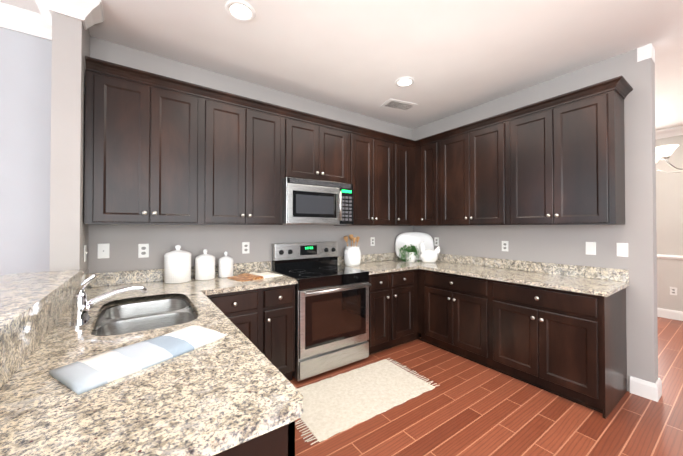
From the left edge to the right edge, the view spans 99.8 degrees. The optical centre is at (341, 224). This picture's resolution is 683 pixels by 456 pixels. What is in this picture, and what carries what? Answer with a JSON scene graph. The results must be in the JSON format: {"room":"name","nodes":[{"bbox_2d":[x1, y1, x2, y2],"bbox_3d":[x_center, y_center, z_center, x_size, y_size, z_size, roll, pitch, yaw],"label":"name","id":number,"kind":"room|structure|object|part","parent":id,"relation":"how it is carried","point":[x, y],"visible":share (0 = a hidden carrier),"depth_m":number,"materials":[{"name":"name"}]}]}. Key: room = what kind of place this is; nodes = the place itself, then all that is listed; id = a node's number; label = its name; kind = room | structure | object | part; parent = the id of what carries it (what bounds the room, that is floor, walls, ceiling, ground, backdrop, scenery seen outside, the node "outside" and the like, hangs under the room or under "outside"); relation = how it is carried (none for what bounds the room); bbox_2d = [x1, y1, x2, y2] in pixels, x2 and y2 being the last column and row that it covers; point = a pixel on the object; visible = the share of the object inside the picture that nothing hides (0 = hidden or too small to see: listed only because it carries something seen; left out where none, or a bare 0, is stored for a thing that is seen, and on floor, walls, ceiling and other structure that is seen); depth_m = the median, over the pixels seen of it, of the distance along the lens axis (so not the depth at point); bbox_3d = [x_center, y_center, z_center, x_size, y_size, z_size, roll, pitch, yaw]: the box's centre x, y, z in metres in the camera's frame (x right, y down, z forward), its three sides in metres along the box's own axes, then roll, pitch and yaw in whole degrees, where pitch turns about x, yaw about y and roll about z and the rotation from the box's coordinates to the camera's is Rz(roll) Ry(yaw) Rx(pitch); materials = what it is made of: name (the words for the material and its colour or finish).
{"room":"kitchen","nodes":[
{"label":"kitchen","id":0,"kind":"room"},
{"bbox_2d":[49,12,89,271],"bbox_3d":[-1.893,-0.036,2.013,0.140,2.860,0.400,0,-1,-35],"label":"wall","id":1,"kind":"structure","parent":0,"point":[69,234],"depth_m":1.86,"materials":[{"name":"beige paint"}]},
{"bbox_2d":[0,0,63,40],"bbox_3d":[-0.767,-0.054,0.152,0.170,2.859,4.460,0,-1,-35],"label":"trim","id":2,"kind":"structure","parent":1,"relation":"attached to","point":[14,18],"depth_m":1.97,"materials":[{"name":"white"}]},
{"bbox_2d":[84,245,86,261],"bbox_3d":[-1.835,0.205,2.063,0.014,0.116,0.072,0,-1,-35],"label":"light switch","id":3,"kind":"object","parent":1,"relation":"attached to","point":[85,252],"visible":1,"depth_m":2.05,"materials":[{"name":"white plastic"}]},
{"bbox_2d":[0,261,270,388],"bbox_3d":[-0.700,0.404,1.682,1.477,0.142,2.298,0,-1,-35],"label":"backsplash","id":4,"kind":"structure","parent":1,"relation":"attached to","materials":[{"name":"beige stone"}]},
{"bbox_2d":[0,27,412,274],"bbox_3d":[-2.596,-0.037,1.850,9.140,2.860,0.140,0,-1,-35],"label":"wall","id":5,"kind":"structure","parent":0,"point":[125,240],"depth_m":2.28,"materials":[{"name":"grey paint"}]},
{"bbox_2d":[98,243,108,258],"bbox_3d":[-1.874,0.207,2.263,0.072,0.116,0.006,0,-1,-35],"label":"light switch","id":6,"kind":"object","parent":5,"relation":"attached to","point":[103,250],"visible":1,"depth_m":2.26,"materials":[{"name":"white plastic"}]},
{"bbox_2d":[138,244,148,257],"bbox_3d":[-1.661,0.218,2.412,0.072,0.116,0.006,0,-1,-35],"label":"electrical outlet","id":7,"kind":"object","parent":5,"relation":"attached to","point":[143,250],"visible":1,"depth_m":2.41,"materials":[{"name":"white plastic"}]},
{"bbox_2d":[84,56,203,224],"bbox_3d":[-1.549,-0.570,2.303,0.730,1.136,0.323,0,-1,-35],"label":"upper cabinet","id":8,"kind":"object","parent":5,"relation":"attached to","point":[161,150],"depth_m":2.15,"materials":[{"name":"brown wood"}]},
{"bbox_2d":[204,88,283,224],"bbox_3d":[-0.953,-0.566,2.720,0.725,1.136,0.323,0,-1,-35],"label":"upper cabinet","id":9,"kind":"object","parent":5,"relation":"attached to","point":[244,136],"depth_m":2.57,"materials":[{"name":"brown wood"}]},
{"bbox_2d":[242,242,249,253],"bbox_3d":[-0.965,0.233,2.900,0.072,0.116,0.006,0,-1,-35],"label":"electrical outlet","id":10,"kind":"object","parent":5,"relation":"attached to","point":[245,247],"visible":1,"depth_m":2.90,"materials":[{"name":"white plastic"}]},
{"bbox_2d":[284,108,351,183],"bbox_3d":[-0.328,-0.793,3.160,0.800,0.673,0.323,0,-1,-35],"label":"upper cabinet","id":11,"kind":"object","parent":5,"relation":"attached to","point":[319,148],"depth_m":3.01,"materials":[{"name":"brown wood"}]},
{"bbox_2d":[283,177,352,224],"bbox_3d":[-0.286,-0.228,3.094,0.794,0.450,0.472,0,-1,-35],"label":"microwave","id":12,"kind":"object","parent":11,"relation":"attached to","point":[310,202],"visible":0.94,"depth_m":2.92,"materials":[{"name":"silver metal"}]},
{"bbox_3d":[-0.020,-0.199,3.032,0.030,0.311,0.067,0,-1,-35],"label":"handle","id":13,"kind":"part","parent":12,"relation":"part of","materials":[{"name":"silver metal"}]},
{"bbox_2d":[340,125,395,225],"bbox_3d":[0.290,-0.558,3.591,0.710,1.136,0.323,0,-1,-35],"label":"upper cabinet","id":14,"kind":"object","parent":5,"relation":"attached to","point":[373,152],"depth_m":3.46,"materials":[{"name":"brown wood"}]},
{"bbox_2d":[371,237,374,245],"bbox_3d":[0.420,0.228,3.869,0.072,0.116,0.006,0,-1,-35],"label":"electrical outlet","id":15,"kind":"object","parent":5,"relation":"attached to","point":[372,241],"visible":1,"depth_m":3.87,"materials":[{"name":"white plastic"}]},
{"bbox_2d":[396,136,411,225],"bbox_3d":[0.708,-0.555,3.883,0.310,1.136,0.323,0,-1,-35],"label":"upper cabinet","id":16,"kind":"object","parent":5,"relation":"attached to","point":[403,145],"depth_m":3.77,"materials":[{"name":"brown wood"}]},
{"bbox_2d":[412,144,419,225],"bbox_3d":[0.994,-0.519,4.095,0.403,1.068,0.303,0,-1,-35],"label":"upper cabinet","id":17,"kind":"object","parent":5,"relation":"attached to","point":[415,175],"depth_m":3.89,"materials":[{"name":"brown wood"}]},
{"bbox_2d":[0,0,682,130],"bbox_3d":[-0.393,-1.496,2.955,14.000,0.080,8.600,0,-1,-35],"label":"ceiling","id":18,"kind":"structure","parent":0,"point":[450,57],"depth_m":2.32,"materials":[{"name":"paint"}]},
{"bbox_2d":[225,0,255,21],"bbox_3d":[-0.690,-1.460,1.966,0.200,0.011,0.200,0,-1,-35],"label":"recessed light","id":19,"kind":"object","parent":18,"relation":"in","point":[241,10],"visible":1,"depth_m":1.96,"materials":[{"name":"white"}]},
{"bbox_2d":[380,98,416,110],"bbox_3d":[0.691,-1.446,3.481,0.380,0.008,0.230,0,-1,-23],"label":"ceiling vent","id":20,"kind":"object","parent":18,"relation":"in","point":[396,101],"visible":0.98,"depth_m":3.45,"materials":[{"name":"white metal"}]},
{"bbox_2d":[385,101,412,109],"bbox_3d":[0.697,-1.441,3.484,0.314,0.001,0.150,0,-1,-23],"label":"ceiling air vent slots","id":21,"kind":"object","parent":20,"relation":"attached to","point":[393,103],"visible":1,"depth_m":3.47,"materials":[{"name":"grey metal"}]},
{"bbox_2d":[395,77,414,86],"bbox_3d":[0.642,-1.450,2.923,0.200,0.011,0.200,0,-1,-35],"label":"recessed light","id":22,"kind":"object","parent":18,"relation":"in","point":[404,81],"visible":0.96,"depth_m":2.91,"materials":[{"name":"white"}]},
{"bbox_2d":[656,144,682,172],"bbox_3d":[3.803,-1.014,3.075,0.861,0.878,0.884,0,-1,-35],"label":"dining chandelier","id":23,"kind":"object","parent":18,"relation":"hanging from","point":[665,152],"visible":0.52,"depth_m":3.02,"materials":[{"name":"white glass"}]},
{"bbox_2d":[290,317,682,455],"bbox_3d":[0.868,1.411,1.124,14.000,0.050,13.000,0,-1,-35],"label":"floor","id":24,"kind":"structure","parent":0,"point":[466,407],"depth_m":2.06,"materials":[{"name":"brown wood"}]},
{"bbox_2d":[206,288,261,351],"bbox_3d":[-1.011,0.958,2.485,0.427,0.882,0.618,0,-1,-35],"label":"base cabinet","id":25,"kind":"object","parent":24,"relation":"on","point":[243,309],"depth_m":2.29,"materials":[{"name":"brown wood"}]},
{"bbox_2d":[0,266,302,455],"bbox_3d":[-1.011,0.420,1.467,0.720,0.179,2.302,0,-1,-35],"label":"countertop","id":26,"kind":"structure","parent":25,"relation":"on","point":[235,386],"depth_m":0.81,"materials":[{"name":"beige stone"}]},
{"bbox_2d":[69,274,147,328],"bbox_3d":[-1.162,0.353,1.453,0.307,0.240,0.190,0,-1,-35],"label":"chrome faucet","id":27,"kind":"object","parent":26,"relation":"on","point":[81,307],"visible":1,"depth_m":1.37,"materials":[{"name":"silver metal"}]},
{"bbox_2d":[49,325,227,394],"bbox_3d":[-0.693,0.457,1.062,0.225,0.024,0.502,0,-1,30],"label":"folded towel","id":28,"kind":"object","parent":26,"relation":"on","point":[89,374],"visible":1,"depth_m":0.97,"materials":[{"name":"white fabric"}]},
{"bbox_2d":[91,298,197,335],"bbox_3d":[-1.083,0.611,1.609,0.474,0.204,0.794,0,-1,-35],"label":"undermount sink","id":29,"kind":"object","parent":26,"relation":"in","point":[132,317],"visible":0.33,"depth_m":1.66,"materials":[{"name":"silver metal"}]},
{"bbox_2d":[164,245,191,283],"bbox_3d":[-1.389,0.327,2.441,0.206,0.312,0.206,0,-1,-35],"label":"canister","id":30,"kind":"object","parent":26,"relation":"on","point":[177,265],"visible":1,"depth_m":2.36,"materials":[{"name":"white ceramic"}]},
{"bbox_3d":[-1.389,0.220,2.442,0.206,0.097,0.206,0,-1,-35],"label":"lid","id":31,"kind":"part","parent":30,"relation":"part of","materials":[{"name":"white ceramic"}]},
{"bbox_2d":[195,249,215,279],"bbox_3d":[-1.222,0.351,2.577,0.169,0.267,0.169,0,-1,-35],"label":"medium canister","id":32,"kind":"object","parent":26,"relation":"on","point":[205,266],"visible":1,"depth_m":2.51,"materials":[{"name":"white ceramic"}]},
{"bbox_3d":[-1.222,0.266,2.578,0.169,0.097,0.169,0,-1,-35],"label":"lid","id":33,"kind":"part","parent":32,"relation":"part of","materials":[{"name":"white ceramic"}]},
{"bbox_2d":[262,284,294,380],"bbox_3d":[-0.706,0.960,2.698,0.316,0.882,0.618,0,-1,-35],"label":"base cabinet","id":34,"kind":"object","parent":24,"relation":"on","point":[262,320],"depth_m":2.46,"materials":[{"name":"brown wood"}]},
{"bbox_2d":[215,261,297,290],"bbox_3d":[-0.878,0.450,2.566,0.761,0.141,0.655,0,-1,-35],"label":"countertop","id":35,"kind":"structure","parent":34,"relation":"on","point":[265,266],"depth_m":2.59,"materials":[{"name":"beige stone"}]},
{"bbox_2d":[218,252,233,277],"bbox_3d":[-1.083,0.368,2.692,0.136,0.235,0.136,0,-1,-35],"label":"canister","id":36,"kind":"object","parent":35,"relation":"on","point":[225,266],"visible":1,"depth_m":2.64,"materials":[{"name":"white ceramic"}]},
{"bbox_3d":[-1.083,0.299,2.693,0.136,0.097,0.136,0,-1,-35],"label":"lid","id":37,"kind":"part","parent":36,"relation":"part of","materials":[{"name":"white ceramic"}]},
{"bbox_2d":[227,272,282,281],"bbox_3d":[-0.801,0.473,2.681,0.270,0.024,0.420,-1,-1,43],"label":"open cookbook","id":38,"kind":"object","parent":35,"relation":"on","point":[248,276],"visible":1,"depth_m":2.62,"materials":[{"name":"white paper"}]},
{"bbox_2d":[272,242,370,380],"bbox_3d":[-0.202,0.801,2.964,0.794,1.205,0.708,0,-1,-35],"label":"range","id":39,"kind":"object","parent":24,"relation":"on","point":[331,314],"visible":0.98,"depth_m":2.75,"materials":[{"name":"silver metal"}]},
{"bbox_3d":[-0.018,0.601,2.703,0.732,0.026,0.066,0,-1,-35],"label":"handle","id":40,"kind":"part","parent":39,"relation":"part of","materials":[{"name":"silver metal"}]},
{"bbox_2d":[295,358,439,444],"bbox_3d":[0.155,1.394,2.413,1.296,0.009,0.665,0,-1,-35],"label":"rug","id":41,"kind":"object","parent":24,"relation":"on","point":[334,405],"visible":0.79,"depth_m":2.34,"materials":[{"name":"beige fabric"}]},
{"bbox_2d":[367,272,390,354],"bbox_3d":[0.230,0.967,3.354,0.343,0.882,0.618,0,-1,-35],"label":"base cabinet","id":42,"kind":"object","parent":24,"relation":"on","point":[379,340],"depth_m":3.12,"materials":[{"name":"brown wood"}]},
{"bbox_2d":[391,269,418,347],"bbox_3d":[0.539,0.969,3.570,0.410,0.882,0.618,0,-1,-35],"label":"base cabinet","id":43,"kind":"object","parent":24,"relation":"on","point":[404,284],"depth_m":3.35,"materials":[{"name":"brown wood"}]},
{"bbox_2d":[338,252,417,274],"bbox_3d":[0.404,0.457,3.462,0.750,0.137,0.647,0,-1,-35],"label":"countertop","id":44,"kind":"structure","parent":43,"relation":"on","point":[378,263],"depth_m":3.57,"materials":[{"name":"beige stone"}]},
{"bbox_2d":[344,234,360,265],"bbox_3d":[0.135,0.306,3.490,0.245,0.374,0.208,0,-1,-35],"label":"utensil crock","id":45,"kind":"object","parent":44,"relation":"on","point":[352,255],"visible":1,"depth_m":3.42,"materials":[{"name":"white ceramic"}]},
{"bbox_2d":[419,269,486,366],"bbox_3d":[1.443,0.966,3.253,0.618,0.882,0.798,0,-1,-35],"label":"base cabinet","id":46,"kind":"object","parent":24,"relation":"on","point":[452,307],"depth_m":3.06,"materials":[{"name":"brown wood"}]},
{"bbox_2d":[418,253,628,296],"bbox_3d":[1.469,0.454,3.176,0.668,0.137,2.338,0,-1,-35],"label":"countertop","id":47,"kind":"structure","parent":46,"relation":"on","point":[601,281],"depth_m":2.75,"materials":[{"name":"beige stone"}]},
{"bbox_2d":[399,244,418,262],"bbox_3d":[0.901,0.376,3.811,0.271,0.241,0.356,0,-1,-35],"label":"potted plant","id":48,"kind":"object","parent":47,"relation":"on","point":[409,256],"visible":1,"depth_m":3.77,"materials":[{"name":"green plant"}]},
{"bbox_2d":[395,232,433,260],"bbox_3d":[1.018,0.301,4.019,0.524,0.392,0.105,0,-1,10],"label":"platter","id":49,"kind":"object","parent":47,"relation":"on","point":[407,239],"visible":0.71,"depth_m":4.04,"materials":[{"name":"white ceramic"}]},
{"bbox_2d":[418,241,439,262],"bbox_3d":[1.167,0.354,3.815,0.241,0.286,0.203,0,-1,-35],"label":"figurine","id":50,"kind":"object","parent":47,"relation":"on","point":[428,256],"visible":1,"depth_m":3.77,"materials":[{"name":"white ceramic"}]},
{"bbox_2d":[487,279,626,418],"bbox_3d":[1.910,0.959,2.585,0.618,0.882,0.832,0,-1,-35],"label":"base cabinet","id":51,"kind":"object","parent":24,"relation":"on","point":[570,346],"depth_m":2.32,"materials":[{"name":"brown wood"}]},
{"bbox_2d":[412,48,657,391],"bbox_3d":[1.841,-0.022,3.357,0.140,2.860,2.480,0,-1,-35],"label":"wall","id":52,"kind":"structure","parent":0,"point":[566,244],"depth_m":2.46,"materials":[{"name":"beige paint"}]},
{"bbox_2d":[416,136,435,225],"bbox_3d":[1.258,-0.556,3.790,0.323,1.136,0.300,0,-1,-35],"label":"upper cabinet","id":53,"kind":"object","parent":52,"relation":"attached to","point":[426,148],"depth_m":3.73,"materials":[{"name":"brown wood"}]},
{"bbox_2d":[434,237,438,245],"bbox_3d":[1.317,0.234,3.976,0.006,0.116,0.072,0,-1,-35],"label":"electrical outlet","id":54,"kind":"object","parent":52,"relation":"attached to","point":[436,241],"visible":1,"depth_m":3.98,"materials":[{"name":"white plastic"}]},
{"bbox_2d":[436,113,503,225],"bbox_3d":[1.576,-0.560,3.335,0.323,1.136,0.810,0,-1,-35],"label":"upper cabinet","id":55,"kind":"object","parent":52,"relation":"attached to","point":[469,157],"depth_m":3.22,"materials":[{"name":"brown wood"}]},
{"bbox_2d":[338,252,628,281],"bbox_3d":[1.162,0.436,2.962,1.418,0.104,2.338,0,-1,-35],"label":"backsplash","id":56,"kind":"structure","parent":52,"relation":"attached to","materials":[{"name":"beige stone"}]},
{"bbox_2d":[502,241,507,251],"bbox_3d":[1.839,0.241,3.231,0.006,0.116,0.072,0,-1,-35],"label":"electrical outlet","id":57,"kind":"object","parent":52,"relation":"attached to","point":[504,245],"visible":1,"depth_m":3.23,"materials":[{"name":"white plastic"}]},
{"bbox_2d":[504,77,627,224],"bbox_3d":[2.039,-0.567,2.674,0.323,1.136,0.805,0,-1,-35],"label":"upper cabinet","id":58,"kind":"object","parent":52,"relation":"attached to","point":[564,154],"depth_m":2.50,"materials":[{"name":"brown wood"}]},
{"bbox_2d":[586,242,595,254],"bbox_3d":[2.269,0.215,2.617,0.006,0.116,0.072,0,-1,-35],"label":"electrical outlet","id":59,"kind":"object","parent":52,"relation":"attached to","point":[590,248],"visible":1,"depth_m":2.61,"materials":[{"name":"white plastic"}]},
{"bbox_2d":[617,243,627,256],"bbox_3d":[2.386,0.214,2.442,0.014,0.116,0.072,0,-1,-35],"label":"light switch","id":60,"kind":"object","parent":52,"relation":"attached to","point":[622,249],"visible":1,"depth_m":2.44,"materials":[{"name":"white plastic"}]},
{"bbox_2d":[630,43,662,401],"bbox_3d":[1.863,-0.022,3.360,0.138,2.859,2.496,0,-1,-35],"label":"trim","id":61,"kind":"structure","parent":52,"relation":"attached to","point":[653,391],"depth_m":2.34,"materials":[{"name":"white"}]},
{"bbox_2d":[656,135,682,311],"bbox_3d":[5.186,-0.015,4.160,0.140,2.860,13.000,0,-1,-35],"label":"wall","id":62,"kind":"structure","parent":0,"point":[669,208],"depth_m":4.35,"materials":[{"name":"paint"}]},
{"bbox_2d":[661,126,682,320],"bbox_3d":[5.082,-0.015,4.088,0.108,2.859,12.800,0,-1,-35],"label":"trim","id":63,"kind":"structure","parent":62,"relation":"attached to","point":[674,131],"depth_m":4.30,"materials":[{"name":"white"}]},
{"bbox_2d":[670,287,676,294],"bbox_3d":[4.982,0.997,4.313,0.006,0.116,0.072,0,-1,-35],"label":"outlet","id":64,"kind":"object","parent":62,"relation":"attached to","point":[673,290],"visible":1,"depth_m":4.31,"materials":[{"name":"white plastic"}]},
{"bbox_3d":[-1.241,0.856,1.056,0.120,1.058,1.900,0,-1,-35],"label":"wall","id":65,"kind":"structure","parent":0,"visible":0},
{"bbox_2d":[0,269,82,343],"bbox_3d":[-1.319,0.305,0.988,0.408,0.041,1.928,0,-1,-35],"label":"bar","id":66,"kind":"object","parent":65,"relation":"on","point":[25,298],"visible":1,"depth_m":1.22,"materials":[{"name":"beige stone"}]}
]}

